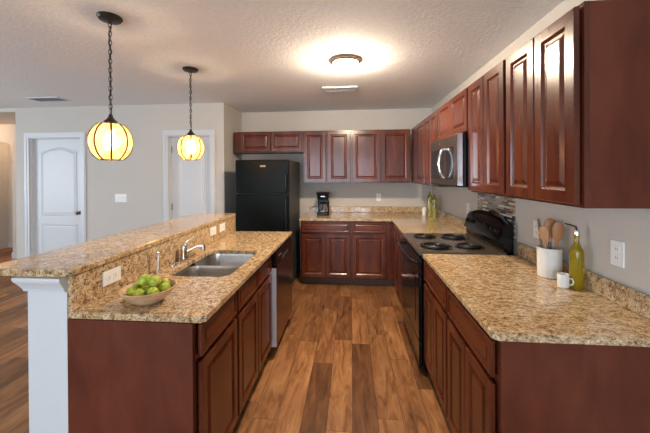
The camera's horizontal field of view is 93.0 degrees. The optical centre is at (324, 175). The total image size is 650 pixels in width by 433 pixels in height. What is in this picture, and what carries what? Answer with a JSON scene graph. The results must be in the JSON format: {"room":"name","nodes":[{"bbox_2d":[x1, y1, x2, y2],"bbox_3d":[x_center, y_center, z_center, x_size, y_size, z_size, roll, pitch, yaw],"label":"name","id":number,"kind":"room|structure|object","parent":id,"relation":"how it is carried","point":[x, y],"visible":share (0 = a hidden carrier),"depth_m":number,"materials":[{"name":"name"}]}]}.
{"room":"kitchen","nodes":[
{"label":"kitchen","id":0,"kind":"room"},
{"bbox_2d":[0,142,8,248],"bbox_3d":[-7.120,0.290,1.814,0.100,2.505,9.600,0,0,5],"label":"wall","id":1,"kind":"structure","parent":0,"point":[4,223],"depth_m":6.42,"materials":[{"name":"paint"}]},
{"bbox_2d":[0,108,15,123],"bbox_3d":[-5.612,-0.963,5.507,2.290,0.055,1.770,0,0,5],"label":"ceiling","id":2,"kind":"structure","parent":0,"point":[7,115],"depth_m":4.88,"materials":[{"name":"paint"}]},
{"bbox_2d":[0,124,16,252],"bbox_3d":[-5.591,0.289,5.678,2.290,2.450,0.120,0,0,5],"label":"wall","id":3,"kind":"structure","parent":0,"point":[7,131],"depth_m":5.62,"materials":[{"name":"paint"}]},
{"bbox_2d":[12,252,16,258],"bbox_3d":[-5.082,1.457,5.571,1.250,0.110,0.020,0,0,5],"label":"baseboard","id":4,"kind":"structure","parent":3,"relation":"attached to","point":[14,254],"depth_m":5.61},
{"bbox_2d":[8,144,12,241],"bbox_3d":[-5.525,0.257,6.445,2.290,2.505,0.100,0,0,5],"label":"wall","id":5,"kind":"structure","parent":0,"point":[9,145],"depth_m":6.49,"materials":[{"name":"paint"}]},
{"bbox_2d":[8,242,12,247],"bbox_3d":[-5.529,1.455,6.392,2.280,0.110,0.020,0,0,5],"label":"baseboard","id":6,"kind":"structure","parent":5,"relation":"attached to","point":[10,244],"depth_m":6.47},
{"bbox_2d":[28,291,68,432],"bbox_3d":[-1.143,0.973,2.321,0.188,1.070,1.920,0,0,5],"label":"wall","id":7,"kind":"structure","parent":0,"point":[47,311],"depth_m":1.36,"materials":[{"name":"white paint"}]},
{"bbox_2d":[11,276,66,291],"bbox_3d":[-1.165,0.472,2.302,0.224,0.066,1.956,0,0,5],"label":"trim","id":8,"kind":"structure","parent":7,"relation":"attached to","point":[35,284],"depth_m":1.34,"materials":[{"name":"white wood"}]},
{"bbox_2d":[0,213,234,277],"bbox_3d":[-1.234,0.421,2.328,0.430,0.032,1.975,0,0,5],"label":"bar","id":9,"kind":"object","parent":7,"relation":"on","point":[75,259],"visible":1,"depth_m":1.70,"materials":[{"name":"stone"}]},
{"bbox_2d":[15,103,227,258],"bbox_3d":[-2.960,0.254,4.460,3.160,2.505,0.120,0,0,5],"label":"wall","id":10,"kind":"structure","parent":0,"point":[139,176],"depth_m":4.38,"materials":[{"name":"paint"}]},
{"bbox_2d":[24,132,86,256],"bbox_3d":[-3.907,0.444,4.529,0.960,2.135,0.144,0,0,5],"label":"door","id":11,"kind":"structure","parent":10,"relation":"in","point":[58,162],"depth_m":4.52,"materials":[{"name":"white wood"}]},
{"bbox_2d":[115,194,126,201],"bbox_3d":[-2.906,0.321,4.387,0.176,0.116,0.016,0,0,5],"label":"light switch","id":12,"kind":"object","parent":10,"relation":"attached to","point":[118,197],"visible":1,"depth_m":4.39,"materials":[{"name":"white plastic"}]},
{"bbox_2d":[163,129,215,221],"bbox_3d":[-1.885,0.434,4.357,0.757,2.135,0.144,0,0,5],"label":"door","id":13,"kind":"structure","parent":10,"relation":"in","point":[192,183],"depth_m":4.34,"materials":[{"name":"white wood"}]},
{"bbox_2d":[0,248,451,432],"bbox_3d":[-2.870,1.572,1.408,8.625,0.100,9.700,0,0,5],"label":"floor","id":14,"kind":"structure","parent":0,"point":[343,360],"depth_m":2.36,"materials":[{"name":"brown wood"}]},
{"bbox_2d":[67,318,194,432],"bbox_3d":[-0.843,1.071,1.339,0.574,0.881,0.020,0,0,5],"label":"end panel","id":15,"kind":"object","parent":14,"relation":"on","point":[124,376],"visible":1,"depth_m":1.33,"materials":[{"name":"brown wood"}]},
{"bbox_2d":[195,291,237,432],"bbox_3d":[-0.809,1.069,1.565,0.599,0.881,0.432,0,0,5],"label":"base cabinet","id":16,"kind":"object","parent":14,"relation":"on","point":[216,386],"visible":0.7,"depth_m":1.49,"materials":[{"name":"brown wood"}]},
{"bbox_2d":[68,231,291,322],"bbox_3d":[-0.737,0.607,2.284,0.628,0.031,1.920,0,0,5],"label":"countertop","id":17,"kind":"structure","parent":16,"relation":"on","point":[193,299],"depth_m":1.58,"materials":[{"name":"stone"}]},
{"bbox_2d":[118,278,176,305],"bbox_3d":[-0.834,0.561,1.461,0.240,0.070,0.240,0,0,5],"label":"fruit bowl","id":18,"kind":"object","parent":17,"relation":"on","point":[144,300],"visible":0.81,"depth_m":1.39,"materials":[{"name":"brown wood"}]},
{"bbox_2d":[126,286,138,295],"bbox_3d":[-0.890,0.539,1.428,0.054,0.053,0.056,0,0,-7],"label":"lime","id":19,"kind":"object","parent":18,"relation":"in","point":[131,289],"visible":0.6,"depth_m":1.41,"materials":[{"name":"green food"}]},
{"bbox_2d":[132,281,144,288],"bbox_3d":[-0.899,0.537,1.485,0.054,0.053,0.056,0,0,-22],"label":"lime","id":20,"kind":"object","parent":18,"relation":"in","point":[135,283],"visible":0.26,"depth_m":1.47,"materials":[{"name":"green food"}]},
{"bbox_2d":[132,288,145,295],"bbox_3d":[-0.843,0.541,1.397,0.056,0.054,0.053,0,0,-14],"label":"lime","id":21,"kind":"object","parent":18,"relation":"in","point":[139,292],"visible":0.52,"depth_m":1.39,"materials":[{"name":"green food"}]},
{"bbox_2d":[138,274,150,285],"bbox_3d":[-0.859,0.497,1.468,0.056,0.054,0.053,0,0,-30],"label":"lime","id":22,"kind":"object","parent":18,"relation":"in","point":[143,280],"visible":0.83,"depth_m":1.45,"materials":[{"name":"green food"}]},
{"bbox_2d":[146,287,159,294],"bbox_3d":[-0.788,0.539,1.414,0.054,0.054,0.054,0,0,35],"label":"lime","id":23,"kind":"object","parent":18,"relation":"in","point":[152,290],"visible":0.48,"depth_m":1.40,"materials":[{"name":"green food"}]},
{"bbox_2d":[148,275,160,286],"bbox_3d":[-0.802,0.496,1.453,0.053,0.053,0.057,0,0,-12],"label":"lime","id":24,"kind":"object","parent":18,"relation":"in","point":[155,280],"visible":1,"depth_m":1.44,"materials":[{"name":"green food"}]},
{"bbox_2d":[158,278,169,286],"bbox_3d":[-0.794,0.534,1.521,0.054,0.053,0.056,0,0,-6],"label":"lime","id":25,"kind":"object","parent":18,"relation":"in","point":[163,280],"visible":0.41,"depth_m":1.51,"materials":[{"name":"food"}]},
{"bbox_2d":[159,282,170,291],"bbox_3d":[-0.763,0.536,1.468,0.054,0.053,0.056,0,0,9],"label":"lime","id":26,"kind":"object","parent":18,"relation":"in","point":[164,286],"visible":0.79,"depth_m":1.45,"materials":[{"name":"green food"}]},
{"bbox_2d":[67,216,234,311],"bbox_3d":[-1.040,0.516,2.310,0.022,0.154,1.920,0,0,5],"label":"granite upstand","id":27,"kind":"object","parent":17,"relation":"on","point":[83,288],"visible":0.84,"depth_m":1.74,"materials":[{"name":"beige stone"}]},
{"bbox_2d":[103,266,120,286],"bbox_3d":[-1.087,0.514,1.576,0.008,0.072,0.116,0,0,5],"label":"wall outlet","id":28,"kind":"object","parent":27,"relation":"attached to","point":[113,275],"visible":1,"depth_m":1.57,"materials":[{"name":"white plastic"}]},
{"bbox_2d":[107,271,117,280],"bbox_3d":[-1.084,0.514,1.576,0.002,0.028,0.070,0,0,5],"label":"receptacle","id":29,"kind":"object","parent":28,"relation":"attached to","point":[111,275],"depth_m":1.58,"materials":[{"name":"white plastic"}]},
{"bbox_2d":[210,226,215,235],"bbox_3d":[-0.989,0.493,2.732,0.008,0.072,0.116,0,0,5],"label":"wall outlet","id":30,"kind":"object","parent":27,"relation":"attached to","point":[213,229],"visible":1,"depth_m":2.71,"materials":[{"name":"beige plastic"}]},
{"bbox_2d":[220,223,224,231],"bbox_3d":[-0.972,0.492,2.926,0.008,0.072,0.116,0,0,5],"label":"wall outlet","id":31,"kind":"object","parent":27,"relation":"attached to","point":[222,226],"visible":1,"depth_m":2.92,"materials":[{"name":"beige plastic"}]},
{"bbox_2d":[154,251,161,272],"bbox_3d":[-1.025,0.529,1.897,0.044,0.133,0.044,0,0,5],"label":"soap dispenser","id":32,"kind":"object","parent":17,"relation":"on","point":[158,270],"visible":1,"depth_m":1.89,"materials":[{"name":"silver metal"}]},
{"bbox_2d":[173,237,204,263],"bbox_3d":[-0.940,0.517,2.191,0.166,0.153,0.250,0,0,5],"label":"faucet","id":33,"kind":"object","parent":17,"relation":"on","point":[184,255],"visible":0.97,"depth_m":2.18,"materials":[{"name":"silver metal"}]},
{"bbox_2d":[173,253,254,276],"bbox_3d":[-0.736,0.716,2.134,0.423,0.181,0.666,0,0,5],"label":"sink","id":34,"kind":"object","parent":17,"relation":"in","point":[219,264],"visible":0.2,"depth_m":2.15,"materials":[{"name":"silver metal"}]},
{"bbox_2d":[188,255,271,415],"bbox_3d":[-0.758,1.065,2.160,0.599,0.881,0.760,0,0,5],"label":"base cabinet","id":35,"kind":"object","parent":14,"relation":"on","point":[254,297],"visible":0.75,"depth_m":2.03,"materials":[{"name":"brown wood"}]},
{"bbox_2d":[235,160,299,283],"bbox_3d":[-0.774,0.645,4.363,0.703,1.700,0.884,0,0,5],"label":"refrigerator","id":36,"kind":"object","parent":14,"relation":"on","point":[268,196],"visible":0.66,"depth_m":3.97,"materials":[{"name":"black plastic"}]},
{"bbox_2d":[266,237,291,358],"bbox_3d":[-0.665,1.063,2.875,0.604,0.877,0.668,0,0,5],"label":"dishwasher","id":37,"kind":"object","parent":14,"relation":"on","point":[281,272],"visible":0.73,"depth_m":2.69,"materials":[{"name":"black plastic"}]},
{"bbox_2d":[301,221,350,284],"bbox_3d":[0.041,1.049,4.483,0.682,0.881,0.701,0,0,5],"label":"base cabinet","id":38,"kind":"object","parent":14,"relation":"on","point":[325,245],"visible":0.93,"depth_m":4.14,"materials":[{"name":"brown wood"}]},
{"bbox_2d":[299,206,465,232],"bbox_3d":[0.599,0.545,3.935,1.929,0.125,1.701,0,0,5],"label":"countertop","id":39,"kind":"structure","parent":38,"relation":"on","point":[408,219],"depth_m":4.15,"materials":[{"name":"beige stone"}]},
{"bbox_2d":[316,192,329,215],"bbox_3d":[-0.025,0.409,4.507,0.194,0.333,0.235,0,0,5],"label":"coffee maker","id":40,"kind":"object","parent":39,"relation":"on","point":[322,197],"visible":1,"depth_m":4.43,"materials":[{"name":"black plastic"}]},
{"bbox_2d":[422,207,425,215],"bbox_3d":[1.417,0.511,4.398,0.060,0.115,0.060,0,0,5],"label":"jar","id":41,"kind":"object","parent":39,"relation":"on","point":[423,208],"visible":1,"depth_m":4.37,"materials":[{"name":"white ceramic"}]},
{"bbox_2d":[427,191,432,216],"bbox_3d":[1.450,0.393,4.259,0.078,0.354,0.078,0,0,5],"label":"bottle","id":42,"kind":"object","parent":39,"relation":"on","point":[429,197],"visible":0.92,"depth_m":4.23,"materials":[{"name":"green glass"}]},
{"bbox_2d":[431,194,436,217],"bbox_3d":[1.480,0.410,4.167,0.078,0.320,0.078,0,0,5],"label":"bottle","id":43,"kind":"object","parent":39,"relation":"on","point":[434,199],"visible":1,"depth_m":4.14,"materials":[{"name":"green glass"}]},
{"bbox_2d":[351,221,393,285],"bbox_3d":[0.665,1.046,4.430,0.568,0.881,0.701,0,0,5],"label":"base cabinet","id":44,"kind":"object","parent":14,"relation":"on","point":[372,250],"visible":0.91,"depth_m":4.09,"materials":[{"name":"brown wood"}]},
{"bbox_2d":[393,225,399,293],"bbox_3d":[1.206,1.046,3.775,0.689,0.881,0.560,0,0,5],"label":"base cabinet","id":45,"kind":"object","parent":14,"relation":"on","point":[396,230],"visible":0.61,"depth_m":3.68,"materials":[{"name":"brown wood"}]},
{"bbox_2d":[399,231,402,304],"bbox_3d":[1.163,1.049,3.266,0.689,0.881,0.450,0,0,5],"label":"base cabinet","id":46,"kind":"object","parent":14,"relation":"on","point":[400,233],"visible":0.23,"depth_m":3.38,"materials":[{"name":"brown wood"}]},
{"bbox_2d":[424,261,450,416],"bbox_3d":[1.054,1.056,1.990,0.689,0.881,0.560,0,0,5],"label":"base cabinet","id":47,"kind":"object","parent":14,"relation":"on","point":[436,316],"visible":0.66,"depth_m":1.96,"materials":[{"name":"brown wood"}]},
{"bbox_2d":[423,242,649,346],"bbox_3d":[1.026,0.554,1.699,0.697,0.125,1.154,0,0,5],"label":"countertop","id":48,"kind":"structure","parent":47,"relation":"on","point":[506,295],"depth_m":1.40,"materials":[{"name":"beige stone"}]},
{"bbox_2d":[536,245,562,278],"bbox_3d":[1.299,0.499,1.784,0.123,0.169,0.123,0,0,5],"label":"utensil crock","id":49,"kind":"object","parent":48,"relation":"on","point":[549,261],"visible":0.86,"depth_m":1.74,"materials":[{"name":"white ceramic"}]},
{"bbox_2d":[537,218,542,247],"bbox_3d":[1.277,0.412,1.832,0.036,0.316,0.053,0,0,5],"label":"wooden spoon","id":50,"kind":"object","parent":49,"relation":"in","point":[538,219],"visible":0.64,"depth_m":1.82,"materials":[{"name":"brown wood"}]},
{"bbox_2d":[539,225,548,248],"bbox_3d":[1.261,0.429,1.771,0.053,0.283,0.035,0,0,31],"label":"wooden spoon","id":51,"kind":"object","parent":49,"relation":"in","point":[543,231],"visible":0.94,"depth_m":1.77,"materials":[{"name":"brown wood"}]},
{"bbox_2d":[543,218,555,248],"bbox_3d":[1.314,0.410,1.796,0.070,0.320,0.020,0,0,13],"label":"wooden spoon","id":52,"kind":"object","parent":49,"relation":"in","point":[549,222],"visible":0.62,"depth_m":1.79,"materials":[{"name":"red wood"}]},
{"bbox_2d":[552,221,563,249],"bbox_3d":[1.316,0.414,1.743,0.034,0.312,0.051,-1,0,-43],"label":"wooden spoon","id":53,"kind":"object","parent":49,"relation":"in","point":[557,229],"visible":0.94,"depth_m":1.74,"materials":[{"name":"red wood"}]},
{"bbox_2d":[557,272,573,288],"bbox_3d":[1.254,0.549,1.614,0.066,0.070,0.053,0,0,8],"label":"mug","id":54,"kind":"object","parent":48,"relation":"on","point":[563,278],"visible":1,"depth_m":1.60,"materials":[{"name":"white ceramic"}]},
{"bbox_2d":[565,223,584,289],"bbox_3d":[1.302,0.417,1.602,0.075,0.333,0.063,0,0,5],"label":"oil bottle","id":55,"kind":"object","parent":48,"relation":"on","point":[576,252],"visible":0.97,"depth_m":1.58,"materials":[{"name":"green glass"}]},
{"bbox_2d":[397,210,513,372],"bbox_3d":[1.050,0.899,2.660,0.758,1.190,0.756,0,0,5],"label":"range","id":56,"kind":"object","parent":14,"relation":"on","point":[487,233],"visible":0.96,"depth_m":2.48,"materials":[{"name":"black metal"}]},
{"bbox_2d":[397,237,421,340],"bbox_3d":[0.718,0.926,2.689,0.091,0.630,0.744,0,0,5],"label":"oven","id":57,"kind":"object","parent":56,"relation":"in","point":[411,260],"depth_m":2.53,"materials":[{"name":"black metal"}]},
{"bbox_2d":[402,233,506,255],"bbox_3d":[1.051,0.576,2.659,0.633,0.046,0.756,0,0,5],"label":"cooktop","id":58,"kind":"object","parent":56,"relation":"in","point":[420,244],"depth_m":2.51,"materials":[{"name":"metal"}]},
{"bbox_2d":[447,289,649,432],"bbox_3d":[1.006,1.060,1.421,0.691,0.882,0.579,0,0,5],"label":"base cabinet","id":59,"kind":"object","parent":14,"relation":"on","point":[472,354],"depth_m":1.15,"materials":[{"name":"brown wood"}]},
{"bbox_2d":[227,105,241,230],"bbox_3d":[-1.411,0.244,4.734,0.120,2.505,0.690,0,0,5],"label":"wall","id":60,"kind":"structure","parent":0,"point":[234,122],"depth_m":4.56,"materials":[{"name":"paint"}]},
{"bbox_2d":[0,0,563,112],"bbox_3d":[-2.884,-1.033,1.395,8.625,0.100,9.700,0,0,5],"label":"ceiling","id":61,"kind":"structure","parent":0,"point":[247,55],"depth_m":2.43,"materials":[{"name":"white paint"}]},
{"bbox_2d":[25,97,70,101],"bbox_3d":[-3.578,-0.987,3.993,0.440,0.012,0.200,0,0,5],"label":"ceiling vent","id":62,"kind":"object","parent":61,"relation":"in","point":[40,99],"visible":1,"depth_m":3.98,"materials":[{"name":"white metal"}]},
{"bbox_2d":[86,11,133,160],"bbox_3d":[-1.345,-0.544,1.933,0.230,0.898,0.230,0,0,-14],"label":"pendant lamp","id":63,"kind":"object","parent":61,"relation":"hanging from","point":[109,140],"visible":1,"depth_m":1.88,"materials":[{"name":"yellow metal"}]},
{"bbox_2d":[177,66,204,159],"bbox_3d":[-1.258,-0.571,2.889,0.234,0.856,0.234,0,0,5],"label":"pendant lamp","id":64,"kind":"object","parent":61,"relation":"hanging from","point":[189,147],"visible":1,"depth_m":2.83,"materials":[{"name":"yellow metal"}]},
{"bbox_2d":[322,86,356,91],"bbox_3d":[0.175,-1.002,3.578,0.400,0.016,0.170,0,0,5],"label":"ceiling vent","id":65,"kind":"object","parent":61,"relation":"in","point":[338,88],"visible":1,"depth_m":3.56,"materials":[{"name":"white metal"}]},
{"bbox_2d":[330,55,360,72],"bbox_3d":[0.180,-0.948,2.689,0.264,0.114,0.264,0,0,5],"label":"ceiling light","id":66,"kind":"object","parent":61,"relation":"attached to","point":[342,63],"visible":1,"depth_m":2.61,"materials":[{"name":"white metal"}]},
{"bbox_2d":[241,108,431,269],"bbox_3d":[0.155,0.235,4.886,2.975,2.505,0.120,0,0,5],"label":"wall","id":67,"kind":"structure","parent":0,"point":[341,194],"depth_m":4.81,"materials":[{"name":"paint"}]},
{"bbox_2d":[234,131,302,153],"bbox_3d":[-0.811,-0.492,4.691,1.030,0.302,0.419,0,0,5],"label":"upper cabinet","id":68,"kind":"object","parent":67,"relation":"attached to","point":[275,142],"visible":0.92,"depth_m":4.49,"materials":[{"name":"brown wood"}]},
{"bbox_2d":[303,130,350,182],"bbox_3d":[0.047,-0.271,4.619,0.689,0.754,0.419,0,0,5],"label":"upper cabinet","id":69,"kind":"object","parent":67,"relation":"attached to","point":[326,154],"visible":0.98,"depth_m":4.41,"materials":[{"name":"brown wood"}]},
{"bbox_2d":[309,206,426,212],"bbox_3d":[0.693,0.524,4.770,1.884,0.094,0.020,0,0,5],"label":"backsplash","id":70,"kind":"structure","parent":67,"relation":"attached to","point":[382,209],"depth_m":4.75,"materials":[{"name":"stone"}]},
{"bbox_2d":[376,193,380,200],"bbox_3d":[0.830,0.335,4.764,0.072,0.116,0.008,0,0,5],"label":"wall outlet","id":71,"kind":"object","parent":67,"relation":"attached to","point":[378,195],"visible":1,"depth_m":4.76,"materials":[{"name":"white plastic"}]},
{"bbox_2d":[351,129,409,182],"bbox_3d":[0.803,-0.274,4.554,0.826,0.754,0.419,0,0,5],"label":"upper cabinet","id":72,"kind":"object","parent":67,"relation":"attached to","point":[377,156],"visible":1,"depth_m":4.35,"materials":[{"name":"brown wood"}]},
{"bbox_2d":[432,0,649,294],"bbox_3d":[1.339,0.251,0.560,0.120,2.505,8.540,0,0,5],"label":"wall","id":73,"kind":"structure","parent":0,"point":[596,226],"depth_m":1.67,"materials":[{"name":"paint"}]},
{"bbox_2d":[412,120,426,184],"bbox_3d":[1.355,-0.274,3.886,0.402,0.754,0.863,0,0,5],"label":"upper cabinet","id":74,"kind":"object","parent":73,"relation":"attached to","point":[418,142],"visible":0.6,"depth_m":3.77,"materials":[{"name":"brown wood"}]},
{"bbox_2d":[424,109,450,186],"bbox_3d":[1.296,-0.270,3.188,0.402,0.754,0.534,0,0,5],"label":"upper cabinet","id":75,"kind":"object","parent":73,"relation":"attached to","point":[430,122],"visible":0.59,"depth_m":3.23,"materials":[{"name":"brown wood"}]},
{"bbox_2d":[437,209,465,229],"bbox_3d":[1.549,0.524,3.844,0.020,0.094,1.678,0,0,5],"label":"backsplash","id":76,"kind":"structure","parent":73,"relation":"attached to","point":[460,222],"depth_m":3.69,"materials":[{"name":"stone"}]},
{"bbox_2d":[438,87,467,139],"bbox_3d":[1.240,-0.476,2.544,0.402,0.334,0.753,0,0,5],"label":"upper cabinet","id":77,"kind":"object","parent":73,"relation":"attached to","point":[453,115],"visible":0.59,"depth_m":2.46,"materials":[{"name":"brown wood"}]},
{"bbox_2d":[431,133,467,186],"bbox_3d":[1.176,-0.112,2.550,0.534,0.388,0.750,0,0,5],"label":"microwave","id":78,"kind":"object","parent":77,"relation":"attached to","point":[449,155],"visible":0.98,"depth_m":2.34,"materials":[{"name":"silver metal"}]},
{"bbox_2d":[466,203,468,213],"bbox_3d":[1.504,0.349,3.246,0.008,0.116,0.072,0,0,5],"label":"wall outlet","id":79,"kind":"object","parent":73,"relation":"attached to","point":[467,204],"visible":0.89,"depth_m":3.25,"materials":[{"name":"white plastic"}]},
{"bbox_2d":[468,59,509,196],"bbox_3d":[1.186,-0.262,1.903,0.402,0.754,0.532,0,0,5],"label":"upper cabinet","id":80,"kind":"object","parent":73,"relation":"attached to","point":[487,94],"visible":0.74,"depth_m":1.86,"materials":[{"name":"brown wood"}]},
{"bbox_2d":[478,193,515,239],"bbox_3d":[1.451,0.297,2.643,0.010,0.373,0.670,0,0,5],"label":"backsplash","id":81,"kind":"structure","parent":73,"relation":"attached to","point":[505,207],"depth_m":2.51,"materials":[{"name":"multicoloured tile"}]},
{"bbox_2d":[533,220,538,238],"bbox_3d":[1.401,0.356,2.040,0.008,0.116,0.072,0,0,5],"label":"wall outlet","id":82,"kind":"object","parent":73,"relation":"attached to","point":[535,226],"visible":0.77,"depth_m":2.05,"materials":[{"name":"white plastic"}]},
{"bbox_2d":[506,0,649,208],"bbox_3d":[1.141,-0.259,1.371,0.402,0.754,0.530,0,0,5],"label":"upper cabinet","id":83,"kind":"object","parent":73,"relation":"attached to","point":[578,91],"visible":1,"depth_m":1.12,"materials":[{"name":"brown wood"}]},
{"bbox_2d":[518,242,649,318],"bbox_3d":[1.364,0.537,1.669,0.020,0.094,1.152,0,0,5],"label":"backsplash","id":84,"kind":"structure","parent":73,"relation":"attached to","point":[634,300],"depth_m":1.43,"materials":[{"name":"stone"}]},
{"bbox_2d":[610,239,624,267],"bbox_3d":[1.349,0.359,1.423,0.008,0.116,0.072,0,0,5],"label":"wall outlet","id":85,"kind":"object","parent":73,"relation":"attached to","point":[617,248],"visible":1,"depth_m":1.42,"materials":[{"name":"white plastic"}]},
{"bbox_2d":[614,245,619,261],"bbox_3d":[1.346,0.359,1.423,0.002,0.068,0.030,0,0,5],"label":"receptacle","id":86,"kind":"object","parent":85,"relation":"attached to","point":[616,247],"depth_m":1.42,"materials":[{"name":"white plastic"}]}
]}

